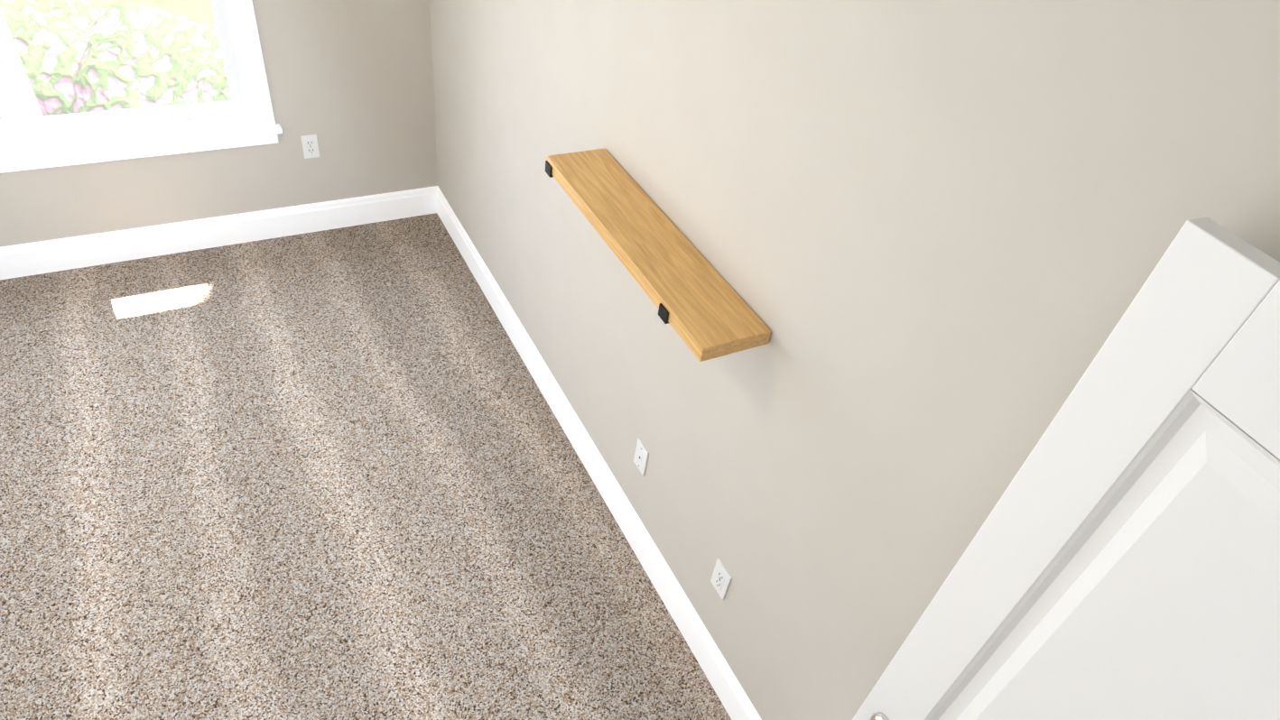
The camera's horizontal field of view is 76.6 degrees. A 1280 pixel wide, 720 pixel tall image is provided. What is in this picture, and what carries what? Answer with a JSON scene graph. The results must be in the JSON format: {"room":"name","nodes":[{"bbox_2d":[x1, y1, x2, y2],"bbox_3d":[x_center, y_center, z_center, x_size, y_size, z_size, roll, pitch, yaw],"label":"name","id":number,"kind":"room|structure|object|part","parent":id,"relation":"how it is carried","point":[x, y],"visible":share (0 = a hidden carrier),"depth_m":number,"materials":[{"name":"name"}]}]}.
{"room":"empty bedroom","nodes":[
{"label":"empty bedroom","id":0,"kind":"room"},
{"bbox_2d":[0,0,437,247],"bbox_3d":[-2.424,-1.510,2.820,3.350,2.800,0.150,-14,47,-25],"label":"wall","id":1,"kind":"structure","parent":0,"point":[350,84],"depth_m":3.71,"materials":[{"name":"beige paint"}]},
{"bbox_2d":[0,0,278,173],"bbox_3d":[-2.401,-1.578,2.746,1.865,1.998,0.158,-14,47,-25],"label":"window","id":2,"kind":"structure","parent":1,"relation":"in","point":[249,36],"depth_m":3.42,"materials":[{"name":"white"}]},
{"bbox_3d":[-2.414,-1.602,2.761,1.649,1.769,0.081,-14,47,-25],"label":"window sashes","id":3,"kind":"part","parent":2,"relation":"part of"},
{"bbox_3d":[-2.490,-0.818,3.345,1.865,0.060,0.016,-14,47,-25],"label":"window apron","id":4,"kind":"part","parent":2,"relation":"part of","materials":[{"name":"white wood"}]},
{"bbox_2d":[0,120,282,163],"bbox_3d":[-2.494,-0.863,3.330,1.909,0.026,0.125,-14,47,-25],"label":"window sill","id":5,"kind":"structure","parent":1,"relation":"attached to","point":[56,148],"depth_m":3.46,"materials":[{"name":"white"}]},
{"bbox_2d":[0,185,437,279],"bbox_3d":[-2.551,-0.481,3.646,3.350,0.155,0.016,-14,47,-25],"label":"baseboard","id":6,"kind":"structure","parent":1,"relation":"attached to","point":[27,259],"depth_m":3.87,"materials":[{"name":"white wood"}]},
{"bbox_2d":[300,134,320,158],"bbox_3d":[-1.561,-1.011,3.841,0.072,0.118,0.008,-14,47,-25],"label":"electrical outlet","id":7,"kind":"object","parent":1,"relation":"attached to","point":[310,146],"visible":1,"depth_m":3.84,"materials":[{"name":"white plastic"}]},
{"bbox_2d":[0,213,731,719],"bbox_3d":[-1.328,1.337,2.058,3.650,0.120,5.720,-14,47,-25],"label":"floor","id":8,"kind":"structure","parent":0,"point":[341,473],"depth_m":2.89,"materials":[{"name":"carpet"}]},
{"bbox_2d":[429,0,1279,719],"bbox_3d":[0.393,-0.138,1.821,0.150,2.800,5.720,-14,47,-25],"label":"wall","id":9,"kind":"structure","parent":0,"point":[930,240],"depth_m":1.66,"materials":[{"name":"beige paint"}]},
{"bbox_2d":[435,186,761,719],"bbox_3d":[-0.108,0.492,3.021,0.016,0.155,4.270,-14,47,-25],"label":"baseboard","id":10,"kind":"structure","parent":9,"relation":"attached to","point":[731,694],"depth_m":2.99,"materials":[{"name":"white wood"}]},
{"bbox_2d":[633,437,649,476],"bbox_3d":[0.002,0.325,2.706,0.009,0.118,0.072,-14,47,-25],"label":"electrical outlet","id":11,"kind":"object","parent":9,"relation":"attached to","point":[641,457],"visible":1,"depth_m":2.70,"materials":[{"name":"white plastic"}]},
{"bbox_2d":[545,148,771,361],"bbox_3d":[0.010,-0.296,2.128,0.196,0.085,0.892,-14,47,-25],"label":"shelf","id":12,"kind":"object","parent":9,"relation":"attached to","point":[706,311],"visible":1,"depth_m":2.03,"materials":[{"name":"brown wood"}]},
{"bbox_2d":[710,558,732,600],"bbox_3d":[0.237,0.647,2.388,0.008,0.118,0.072,-14,47,-25],"label":"electrical outlet","id":13,"kind":"object","parent":9,"relation":"attached to","point":[721,578],"visible":1,"depth_m":2.38,"materials":[{"name":"white plastic"}]},
{"label":"outside","id":14,"kind":"structure","parent":0,"visible":0},
{"bbox_2d":[83,0,215,24],"bbox_3d":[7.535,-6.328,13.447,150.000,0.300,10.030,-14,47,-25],"label":"lawn","id":15,"kind":"structure","parent":14,"point":[207,10],"depth_m":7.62,"materials":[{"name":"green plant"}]},
{"bbox_2d":[0,0,104,120],"bbox_3d":[-3.415,-1.542,4.818,1.316,1.328,1.298,-14,47,-25],"label":"bush","id":16,"kind":"object","parent":15,"relation":"on","point":[20,45],"depth_m":4.33,"materials":[{"name":"green plant"}]},
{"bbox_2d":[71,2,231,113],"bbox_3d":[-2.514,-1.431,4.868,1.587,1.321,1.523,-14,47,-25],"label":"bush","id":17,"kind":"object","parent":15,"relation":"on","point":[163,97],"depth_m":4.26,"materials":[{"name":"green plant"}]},
{"bbox_3d":[-0.396,1.297,0.075,3.350,2.800,0.150,-14,47,-25],"label":"wall","id":18,"kind":"structure","parent":0,"visible":0},
{"bbox_2d":[852,216,1279,719],"bbox_3d":[0.651,0.876,1.296,0.094,2.027,0.878,-11,46,-22],"label":"entry door","id":19,"kind":"structure","parent":18,"relation":"in","point":[1119,560],"depth_m":1.03,"materials":[{"name":"white wood"}]},
{"bbox_3d":[0.494,0.772,1.621,0.089,0.074,0.197,-11,46,-22],"label":"handle","id":20,"kind":"part","parent":19,"relation":"part of","materials":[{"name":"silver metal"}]}
]}

